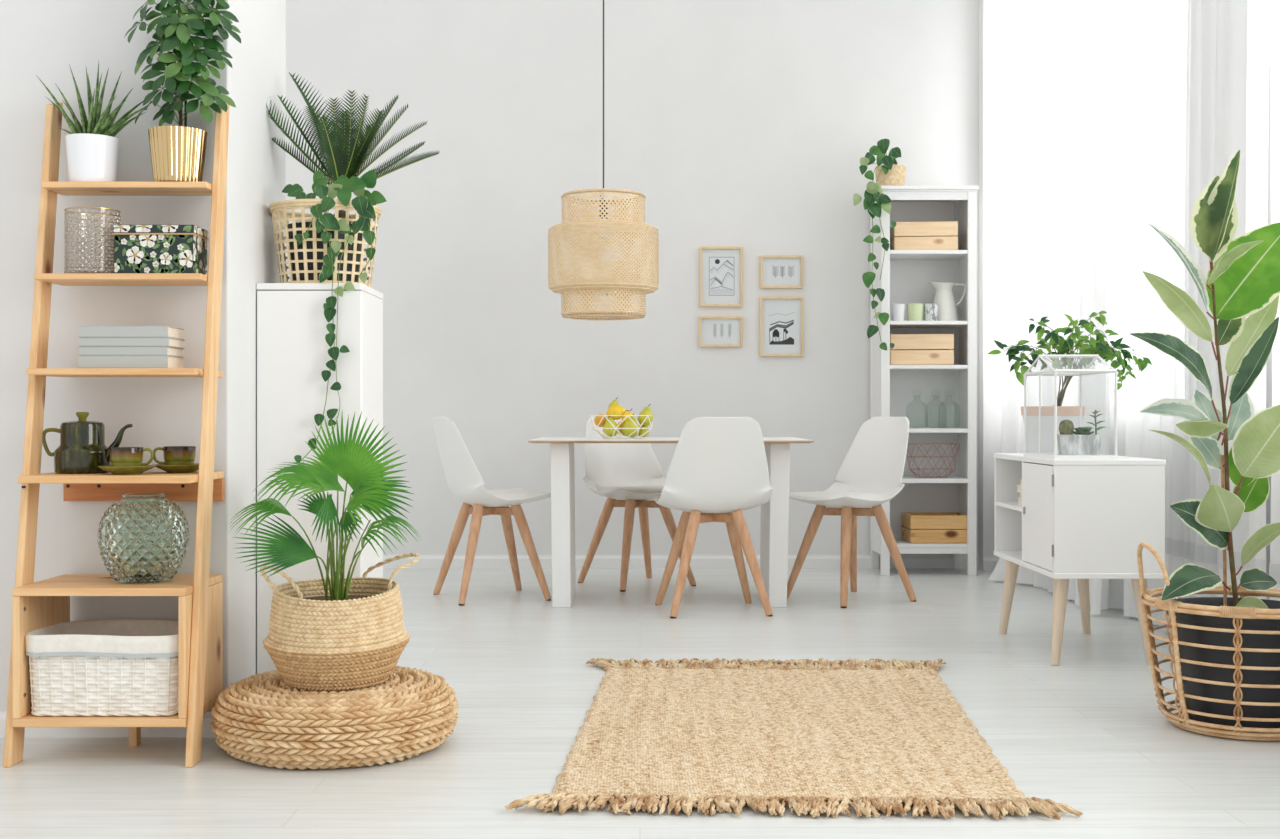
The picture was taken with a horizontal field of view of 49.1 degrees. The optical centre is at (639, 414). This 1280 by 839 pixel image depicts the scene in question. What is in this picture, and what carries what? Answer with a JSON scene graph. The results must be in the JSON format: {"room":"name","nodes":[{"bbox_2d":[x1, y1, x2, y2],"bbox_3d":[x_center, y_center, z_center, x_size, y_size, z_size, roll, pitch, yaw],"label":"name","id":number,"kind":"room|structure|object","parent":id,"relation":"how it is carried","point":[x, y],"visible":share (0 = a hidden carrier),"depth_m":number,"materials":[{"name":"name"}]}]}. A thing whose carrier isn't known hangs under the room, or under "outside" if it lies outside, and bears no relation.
{"room":"dining room","nodes":[
{"label":"dining room","id":0,"kind":"room"},
{"bbox_2d":[65,133,119,181],"bbox_3d":[-1.345,-0.622,3.438,0.125,0.115,0.125,0,0,0],"label":"pot","id":1,"kind":"object","parent":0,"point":[91,157],"depth_m":3.39,"materials":[{"name":"white ceramic"}]},
{"bbox_2d":[0,0,285,710],"bbox_3d":[-2.120,-0.890,3.823,2.160,3.400,0.580,0,0,0],"label":"wall","id":2,"kind":"structure","parent":0,"point":[41,38],"depth_m":3.53,"materials":[{"name":"grey paint"}]},
{"bbox_2d":[0,711,213,736],"bbox_3d":[-2.120,0.779,3.526,2.160,0.062,0.014,0,0,0],"label":"baseboard","id":3,"kind":"structure","parent":2,"relation":"attached to","point":[207,731],"depth_m":3.52,"materials":[{"name":"white paint"}]},
{"bbox_2d":[287,222,361,281],"bbox_3d":[-0.883,-0.445,3.935,0.214,0.168,0.214,0,0,0],"label":"pot","id":4,"kind":"object","parent":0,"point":[350,269],"depth_m":3.84,"materials":[{"name":"beige wicker"}]},
{"bbox_2d":[269,199,381,287],"bbox_3d":[-0.883,-0.471,3.935,0.309,0.228,0.309,0,0,0],"label":"basket","id":5,"kind":"object","parent":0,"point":[326,247],"depth_m":3.82,"materials":[{"name":"beige wicker"}]},
{"bbox_2d":[263,577,409,691],"bbox_3d":[-0.735,0.529,3.399,0.349,0.242,0.349,0,0,0],"label":"seagrass basket","id":6,"kind":"object","parent":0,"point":[333,633],"depth_m":3.28,"materials":[{"name":"beige wicker"}]},
{"bbox_2d":[548,0,658,320],"bbox_3d":[-0.164,-1.513,6.300,0.498,2.154,0.498,0,0,-20],"label":"pendant lamp","id":7,"kind":"object","parent":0,"point":[602,232],"visible":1,"depth_m":6.13,"materials":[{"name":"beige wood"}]},
{"bbox_2d":[286,0,978,554],"bbox_3d":[-0.450,-0.890,7.480,5.500,3.400,0.140,0,0,0],"label":"wall","id":8,"kind":"structure","parent":0,"point":[749,125],"depth_m":7.41,"materials":[{"name":"paint"}]},
{"bbox_2d":[383,555,978,567],"bbox_3d":[-0.704,0.775,7.403,4.992,0.070,0.014,0,0,0],"label":"baseboard","id":9,"kind":"structure","parent":8,"relation":"attached to","point":[424,561],"depth_m":7.40,"materials":[{"name":"white paint"}]},
{"bbox_2d":[699,316,742,346],"bbox_3d":[0.428,-0.440,7.399,0.231,0.161,0.021,0,0,0],"label":"framed picture","id":10,"kind":"object","parent":8,"relation":"attached to","point":[714,331],"visible":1,"depth_m":7.40,"materials":[{"name":"white paper"}]},
{"bbox_2d":[700,247,742,306],"bbox_3d":[0.429,-0.730,7.399,0.227,0.316,0.021,0,0,0],"label":"framed picture","id":11,"kind":"object","parent":8,"relation":"attached to","point":[721,268],"visible":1,"depth_m":7.40,"materials":[{"name":"white paper"}]},
{"bbox_2d":[760,297,802,356],"bbox_3d":[0.748,-0.467,7.399,0.229,0.316,0.021,0,0,0],"label":"framed picture","id":12,"kind":"object","parent":8,"relation":"attached to","point":[781,318],"visible":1,"depth_m":7.40,"materials":[{"name":"white paper"}]},
{"bbox_2d":[760,255,802,287],"bbox_3d":[0.748,-0.756,7.399,0.226,0.172,0.021,0,0,0],"label":"framed picture","id":13,"kind":"object","parent":8,"relation":"attached to","point":[776,271],"visible":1,"depth_m":7.40,"materials":[{"name":"white paper"}]},
{"bbox_2d":[0,568,1279,838],"bbox_3d":[-0.450,0.850,3.900,5.500,0.080,7.400,0,0,0],"label":"floor","id":14,"kind":"structure","parent":0,"point":[1088,733],"depth_m":3.53,"materials":[{"name":"white wood"}]},
{"bbox_2d":[3,102,229,766],"bbox_3d":[-1.246,0.013,3.372,0.436,1.594,0.313,0,0,0],"label":"ladder shelf","id":15,"kind":"object","parent":14,"relation":"on","point":[43,603],"visible":0.84,"depth_m":3.34,"materials":[{"name":"brown wood"}]},
{"bbox_2d":[42,412,132,473],"bbox_3d":[-1.345,0.067,3.395,0.194,0.148,0.129,0,0,29],"label":"teapot","id":16,"kind":"object","parent":15,"relation":"on","point":[82,448],"visible":0.95,"depth_m":3.36,"materials":[{"name":"green ceramic"}]},
{"bbox_2d":[54,424,110,473],"bbox_3d":[-1.354,0.081,3.400,0.129,0.120,0.129,0,0,0],"label":"pot","id":17,"kind":"object","parent":16,"relation":"attached to","point":[82,448],"depth_m":3.35,"materials":[{"name":"green ceramic"}]},
{"bbox_2d":[36,63,148,181],"bbox_3d":[-1.332,-0.720,3.438,0.278,0.313,0.125,0,0,0],"label":"aloe","id":18,"kind":"object","parent":15,"relation":"on","point":[92,148],"visible":0.99,"depth_m":3.40,"materials":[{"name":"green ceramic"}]},
{"bbox_2d":[64,207,120,272],"bbox_3d":[-1.330,-0.418,3.405,0.129,0.160,0.129,0,0,0],"label":"glass vase","id":19,"kind":"object","parent":15,"relation":"on","point":[68,207],"visible":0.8,"depth_m":3.39,"materials":[{"name":"white"}]},
{"bbox_2d":[25,619,177,715],"bbox_3d":[-1.248,0.603,3.356,0.378,0.192,0.250,0,0,0],"label":"wicker basket","id":20,"kind":"object","parent":15,"relation":"on","point":[126,667],"visible":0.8,"depth_m":3.25,"materials":[{"name":"white wicker"}]},
{"bbox_2d":[97,465,156,474],"bbox_3d":[-1.220,0.131,3.330,0.134,0.020,0.134,0,0,0],"label":"saucer","id":21,"kind":"object","parent":15,"relation":"on","point":[136,470],"visible":0.93,"depth_m":3.29,"materials":[{"name":"green ceramic"}]},
{"bbox_2d":[109,447,153,466],"bbox_3d":[-1.217,0.105,3.334,0.090,0.057,0.077,0,0,-45],"label":"tea cup","id":22,"kind":"object","parent":21,"relation":"on","point":[119,456],"visible":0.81,"depth_m":3.30,"materials":[{"name":"green ceramic"}]},
{"bbox_2d":[78,356,182,367],"bbox_3d":[-1.224,-0.126,3.375,0.212,0.031,0.120,0,0,0],"label":"book","id":23,"kind":"object","parent":15,"relation":"on","point":[83,361],"visible":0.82,"depth_m":3.31,"materials":[{"name":"white paper"}]},
{"bbox_2d":[79,347,182,356],"bbox_3d":[-1.225,-0.152,3.376,0.209,0.021,0.118,0,0,0],"label":"book","id":24,"kind":"object","parent":23,"relation":"on","point":[83,351],"visible":0.93,"depth_m":3.32,"materials":[{"name":"white paper"}]},
{"bbox_2d":[78,337,184,348],"bbox_3d":[-1.223,-0.173,3.376,0.214,0.021,0.119,0,0,0],"label":"book","id":25,"kind":"object","parent":24,"relation":"on","point":[82,341],"visible":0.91,"depth_m":3.32,"materials":[{"name":"white paper"}]},
{"bbox_2d":[78,326,183,339],"bbox_3d":[-1.224,-0.198,3.375,0.212,0.027,0.120,0,0,0],"label":"book","id":26,"kind":"object","parent":25,"relation":"on","point":[83,331],"visible":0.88,"depth_m":3.31,"materials":[{"name":"white paper"}]},
{"bbox_2d":[97,493,189,583],"bbox_3d":[-1.190,0.294,3.360,0.210,0.210,0.210,0,0,0],"label":"glass vase","id":27,"kind":"object","parent":15,"relation":"on","point":[143,537],"visible":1,"depth_m":3.29,"materials":[{"name":"green"}]},
{"bbox_2d":[112,225,208,274],"bbox_3d":[-1.164,-0.397,3.405,0.195,0.117,0.116,0,0,0],"label":"storage box","id":28,"kind":"object","parent":15,"relation":"on","point":[137,248],"visible":1,"depth_m":3.35,"materials":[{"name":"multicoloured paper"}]},
{"bbox_2d":[152,463,198,472],"bbox_3d":[-1.123,0.131,3.425,0.134,0.020,0.134,0,0,0],"label":"saucer","id":29,"kind":"object","parent":15,"relation":"on","point":[168,468],"visible":0.85,"depth_m":3.38,"materials":[{"name":"green ceramic"}]},
{"bbox_2d":[153,446,195,464],"bbox_3d":[-1.133,0.105,3.427,0.089,0.057,0.077,0,0,17],"label":"tea cup","id":30,"kind":"object","parent":29,"relation":"on","point":[173,455],"visible":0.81,"depth_m":3.40,"materials":[{"name":"green ceramic"}]},
{"bbox_2d":[124,0,240,181],"bbox_3d":[-1.120,-0.864,3.424,0.283,0.600,0.174,0,0,0],"label":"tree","id":31,"kind":"object","parent":15,"relation":"on","point":[177,153],"visible":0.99,"depth_m":3.39,"materials":[{"name":"green plant"}]},
{"bbox_2d":[256,283,382,673],"bbox_3d":[-0.896,0.227,3.950,0.285,1.167,0.326,0,0,0],"label":"base cabinet","id":32,"kind":"object","parent":14,"relation":"on","point":[292,346],"visible":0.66,"depth_m":3.79,"materials":[{"name":"white paint"}]},
{"bbox_2d":[266,73,438,463],"bbox_3d":[-0.815,-0.417,3.920,0.511,1.130,0.335,0,0,0],"label":"potted plant","id":33,"kind":"object","parent":32,"relation":"on","point":[326,247],"visible":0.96,"depth_m":3.86,"materials":[{"name":"plant"}]},
{"bbox_2d":[211,666,457,769],"bbox_3d":[-0.745,0.726,3.440,0.593,0.164,0.595,0,0,15],"label":"pouf","id":34,"kind":"object","parent":14,"relation":"on","point":[260,719],"visible":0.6,"depth_m":3.22,"materials":[{"name":"wicker"}]},
{"bbox_2d":[229,412,420,691],"bbox_3d":[-0.749,0.319,3.344,0.428,0.663,0.476,0,0,0],"label":"fan palm","id":35,"kind":"object","parent":34,"relation":"on","point":[334,633],"visible":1,"depth_m":3.27,"materials":[{"name":"green plant"}]},
{"bbox_2d":[432,417,550,605],"bbox_3d":[-0.667,0.409,6.214,0.504,0.804,0.463,0,0,-24],"label":"dining chair","id":36,"kind":"object","parent":14,"relation":"on","point":[464,480],"visible":0.99,"depth_m":6.09,"materials":[{"name":"white plastic"}]},
{"bbox_2d":[578,416,695,591],"bbox_3d":[-0.021,0.409,6.707,0.463,0.804,0.504,0,0,-32],"label":"dining chair","id":37,"kind":"object","parent":14,"relation":"on","point":[632,474],"visible":0.7,"depth_m":6.77,"materials":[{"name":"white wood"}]},
{"bbox_2d":[528,437,813,607],"bbox_3d":[0.129,0.457,6.200,1.183,0.706,0.800,0,0,0],"label":"dining table","id":38,"kind":"object","parent":14,"relation":"on","point":[774,513],"visible":0.94,"depth_m":5.88,"materials":[{"name":"white paint"}]},
{"bbox_2d":[591,415,652,438],"bbox_3d":[-0.078,0.052,6.100,0.270,0.104,0.270,0,0,0],"label":"fruit basket","id":39,"kind":"object","parent":38,"relation":"on","point":[593,424],"visible":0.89,"depth_m":6.02,"materials":[{"name":"white metal"}]},
{"bbox_2d":[594,414,606,426],"bbox_3d":[-0.168,0.024,6.088,0.058,0.058,0.064,0,0,-40],"label":"quince","id":40,"kind":"object","parent":39,"relation":"in","point":[597,419],"visible":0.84,"depth_m":6.07,"materials":[{"name":"orange food"}]},
{"bbox_2d":[603,416,618,436],"bbox_3d":[-0.126,0.046,6.056,0.072,0.097,0.072,0,0,0],"label":"pear","id":41,"kind":"object","parent":39,"relation":"in","point":[609,432],"visible":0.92,"depth_m":6.03,"materials":[{"name":"green food"}]},
{"bbox_2d":[606,405,628,419],"bbox_3d":[-0.097,-0.011,6.090,0.100,0.065,0.064,0,0,0],"label":"quince","id":42,"kind":"object","parent":39,"relation":"in","point":[616,409],"visible":0.89,"depth_m":6.07,"materials":[{"name":"yellow food"}]},
{"bbox_2d":[609,397,617,407],"bbox_3d":[-0.116,-0.046,6.122,0.044,0.064,0.044,0,0,0],"label":"pear","id":43,"kind":"object","parent":42,"relation":"on","point":[614,402],"visible":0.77,"depth_m":6.11,"materials":[{"name":"food"}]},
{"bbox_2d":[617,421,624,435],"bbox_3d":[-0.071,0.057,6.144,0.068,0.068,0.073,0,0,29],"label":"quince","id":44,"kind":"object","parent":39,"relation":"in","point":[622,423],"visible":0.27,"depth_m":6.12,"materials":[{"name":"yellow food"}]},
{"bbox_2d":[622,413,638,436],"bbox_3d":[-0.041,0.044,6.056,0.076,0.104,0.076,0,0,0],"label":"pear","id":45,"kind":"object","parent":39,"relation":"in","point":[628,424],"visible":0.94,"depth_m":6.03,"materials":[{"name":"green food"}]},
{"bbox_2d":[622,409,632,422],"bbox_3d":[-0.052,0.008,6.080,0.054,0.073,0.055,0,0,0],"label":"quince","id":46,"kind":"object","parent":45,"relation":"on","point":[627,412],"visible":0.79,"depth_m":6.06,"materials":[{"name":"yellow food"}]},
{"bbox_2d":[638,425,649,436],"bbox_3d":[0.015,0.070,6.133,0.065,0.058,0.057,0,0,39],"label":"pear","id":47,"kind":"object","parent":39,"relation":"in","point":[641,431],"visible":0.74,"depth_m":6.11,"materials":[{"name":"food"}]},
{"bbox_2d":[638,404,652,425],"bbox_3d":[0.023,0.000,6.110,0.068,0.098,0.068,0,0,0],"label":"pear","id":48,"kind":"object","parent":39,"relation":"in","point":[647,410],"visible":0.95,"depth_m":6.09,"materials":[{"name":"food"}]},
{"bbox_2d":[654,417,772,618],"bbox_3d":[0.301,0.409,5.797,0.463,0.804,0.504,0,0,-8],"label":"dining chair","id":49,"kind":"object","parent":14,"relation":"on","point":[718,471],"visible":1,"depth_m":5.63,"materials":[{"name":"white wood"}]},
{"bbox_2d":[505,657,1082,819],"bbox_3d":[0.357,0.795,3.678,1.163,0.029,1.769,0,0,3],"label":"jute rug","id":50,"kind":"object","parent":14,"relation":"on","point":[720,734],"visible":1,"depth_m":3.39,"materials":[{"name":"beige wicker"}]},
{"bbox_2d":[787,417,915,607],"bbox_3d":[0.925,0.409,6.154,0.504,0.804,0.463,0,0,-32],"label":"dining chair","id":51,"kind":"object","parent":14,"relation":"on","point":[870,474],"visible":0.99,"depth_m":6.18,"materials":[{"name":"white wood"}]},
{"bbox_2d":[870,186,978,575],"bbox_3d":[1.455,-0.172,7.220,0.502,1.965,0.356,0,0,0],"label":"bookcase","id":52,"kind":"object","parent":14,"relation":"on","point":[939,402],"visible":0.76,"depth_m":7.32,"materials":[{"name":"white paint"}]},
{"bbox_2d":[853,139,905,349],"bbox_3d":[1.232,-0.865,7.074,0.171,1.086,0.298,0,0,44],"label":"pothos","id":53,"kind":"object","parent":52,"relation":"on","point":[890,173],"visible":0.94,"depth_m":7.03,"materials":[{"name":"plant"}]},
{"bbox_2d":[875,164,905,185],"bbox_3d":[1.276,-1.210,7.130,0.156,0.108,0.156,0,0,0],"label":"woven pot","id":54,"kind":"object","parent":52,"relation":"on","point":[886,174],"depth_m":7.06,"materials":[{"name":"beige wicker"}]},
{"bbox_2d":[892,304,904,320],"bbox_3d":[1.317,-0.520,7.130,0.066,0.088,0.066,0,0,0],"label":"tumbler","id":55,"kind":"object","parent":52,"relation":"on","point":[898,310],"visible":0.9,"depth_m":7.10,"materials":[{"name":"white ceramic"}]},
{"bbox_2d":[907,303,922,320],"bbox_3d":[1.401,-0.521,7.130,0.082,0.089,0.082,0,0,0],"label":"tumbler","id":56,"kind":"object","parent":52,"relation":"on","point":[915,310],"visible":0.88,"depth_m":7.10,"materials":[{"name":"green ceramic"}]},
{"bbox_2d":[890,334,953,364],"bbox_3d":[1.442,-0.332,7.215,0.318,0.158,0.220,0,0,5],"label":"wooden crate","id":57,"kind":"object","parent":52,"relation":"on","point":[909,349],"visible":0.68,"depth_m":7.11,"materials":[{"name":"brown wood"}]},
{"bbox_2d":[891,221,957,249],"bbox_3d":[1.462,-0.907,7.215,0.318,0.148,0.220,0,0,5],"label":"wooden crate","id":58,"kind":"object","parent":52,"relation":"on","point":[943,235],"visible":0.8,"depth_m":7.11,"materials":[{"name":"brown wood"}]},
{"bbox_2d":[924,303,938,320],"bbox_3d":[1.484,-0.521,7.130,0.074,0.089,0.074,0,0,0],"label":"tumbler","id":59,"kind":"object","parent":52,"relation":"on","point":[930,310],"visible":0.88,"depth_m":7.10,"materials":[{"name":"grey ceramic"}]},
{"bbox_2d":[907,443,959,477],"bbox_3d":[1.505,0.235,7.199,0.280,0.174,0.240,0,0,0],"label":"wire basket","id":60,"kind":"object","parent":52,"relation":"on","point":[920,444],"visible":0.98,"depth_m":7.20,"materials":[{"name":"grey metal"}]},
{"bbox_2d":[902,512,966,542],"bbox_3d":[1.515,0.580,7.210,0.288,0.142,0.240,0,0,0],"label":"wooden crate","id":61,"kind":"object","parent":52,"relation":"on","point":[917,527],"visible":1,"depth_m":7.09,"materials":[{"name":"brown wood"}]},
{"bbox_2d":[929,282,965,320],"bbox_3d":[1.573,-0.580,7.193,0.164,0.209,0.141,0,0,37],"label":"jug","id":62,"kind":"object","parent":52,"relation":"on","point":[947,311],"visible":0.76,"depth_m":7.15,"materials":[{"name":"white ceramic"}]},
{"bbox_2d":[988,0,1114,613],"bbox_3d":[1.816,-0.771,6.399,0.252,3.138,1.611,0,0,0],"label":"curtain","id":63,"kind":"object","parent":14,"relation":"on","point":[1058,55],"visible":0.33,"depth_m":6.25,"materials":[{"name":"white fabric"}]},
{"bbox_2d":[994,453,1165,665],"bbox_3d":[1.498,0.478,4.853,0.364,0.669,0.765,0,0,0],"label":"sideboard","id":64,"kind":"object","parent":14,"relation":"on","point":[1082,520],"visible":0.9,"depth_m":4.47,"materials":[{"name":"white paint"}]},
{"bbox_2d":[1017,498,1021,505],"bbox_3d":[1.423,0.309,4.926,0.155,0.026,0.128,0,0,0],"label":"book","id":65,"kind":"object","parent":64,"relation":"on","point":[1019,499],"visible":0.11,"depth_m":4.97,"materials":[{"name":"white paper"}]},
{"bbox_3d":[1.425,0.285,4.924,0.151,0.022,0.124,0,0,0],"label":"book","id":66,"kind":"object","parent":65,"relation":"on","visible":0},
{"bbox_2d":[1016,485,1021,492],"bbox_3d":[1.421,0.262,4.928,0.158,0.024,0.131,0,0,0],"label":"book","id":67,"kind":"object","parent":66,"relation":"on","point":[1019,487],"visible":0.14,"depth_m":4.96,"materials":[{"name":"white paper"}]},
{"bbox_2d":[988,311,1151,451],"bbox_3d":[1.550,-0.117,5.029,0.586,0.520,0.236,0,0,9],"label":"potted plant","id":68,"kind":"object","parent":64,"relation":"on","point":[1100,347],"visible":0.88,"depth_m":5.00,"materials":[{"name":"green plant"}]},
{"bbox_2d":[1023,416,1082,451],"bbox_3d":[1.487,0.057,5.045,0.216,0.172,0.216,0,0,0],"label":"pot","id":69,"kind":"object","parent":68,"relation":"on","point":[1032,422],"depth_m":4.97,"materials":[{"name":"white ceramic"}]},
{"bbox_2d":[1023,355,1117,458],"bbox_3d":[1.442,-0.030,4.710,0.204,0.346,0.379,0,0,0],"label":"terrarium","id":70,"kind":"object","parent":64,"relation":"on","point":[1058,372],"visible":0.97,"depth_m":4.62,"materials":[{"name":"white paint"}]},
{"bbox_2d":[1057,410,1104,454],"bbox_3d":[1.465,0.057,4.631,0.162,0.148,0.078,0,0,0],"label":"succulent planter","id":71,"kind":"object","parent":70,"relation":"in","point":[1082,442],"visible":1,"depth_m":4.61,"materials":[{"name":"ceramic"}]},
{"bbox_2d":[1108,0,1269,631],"bbox_3d":[1.958,-0.771,5.215,0.077,3.138,1.743,0,0,0],"label":"curtain","id":72,"kind":"object","parent":14,"relation":"on","point":[1191,79],"visible":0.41,"depth_m":5.13,"materials":[{"name":"white fabric"}]},
{"bbox_2d":[1137,542,1279,740],"bbox_3d":[1.560,0.568,3.635,0.516,0.477,0.480,0,0,0],"label":"rattan basket","id":73,"kind":"object","parent":14,"relation":"on","point":[1181,719],"visible":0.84,"depth_m":3.52,"materials":[{"name":"beige wicker"}]},
{"bbox_2d":[1130,150,1279,727],"bbox_3d":[1.493,0.055,3.635,0.502,1.473,0.368,0,0,0],"label":"rubber plant","id":74,"kind":"object","parent":73,"relation":"in","point":[1242,281],"visible":0.93,"depth_m":3.60,"materials":[{"name":"green plant"}]},
{"bbox_2d":[1269,0,1279,600],"bbox_3d":[1.941,-0.771,3.617,0.083,3.138,1.446,0,0,0],"label":"curtain","id":75,"kind":"object","parent":14,"relation":"on","point":[1274,565],"visible":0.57,"depth_m":4.23,"materials":[{"name":"white fabric"}]},
{"bbox_2d":[979,0,1004,569],"bbox_3d":[1.926,-0.890,7.363,0.268,3.400,0.094,0,0,0],"label":"wall pier","id":76,"kind":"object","parent":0,"point":[991,234],"visible":0.46,"depth_m":7.32,"materials":[{"name":"paint"}]},
{"bbox_2d":[983,557,998,569],"bbox_3d":[1.926,0.775,7.309,0.268,0.070,0.014,0,0,0],"label":"baseboard","id":77,"kind":"object","parent":76,"relation":"attached to","point":[990,563],"visible":0.35,"depth_m":7.30,"materials":[{"name":"white paint"}]},
{"bbox_2d":[1266,0,1271,599],"bbox_3d":[2.170,-0.890,3.850,0.220,3.400,7.300,0,0,0],"label":"wall","id":78,"kind":"structure","parent":0,"point":[1269,362],"depth_m":4.58,"materials":[{"name":"paint"}]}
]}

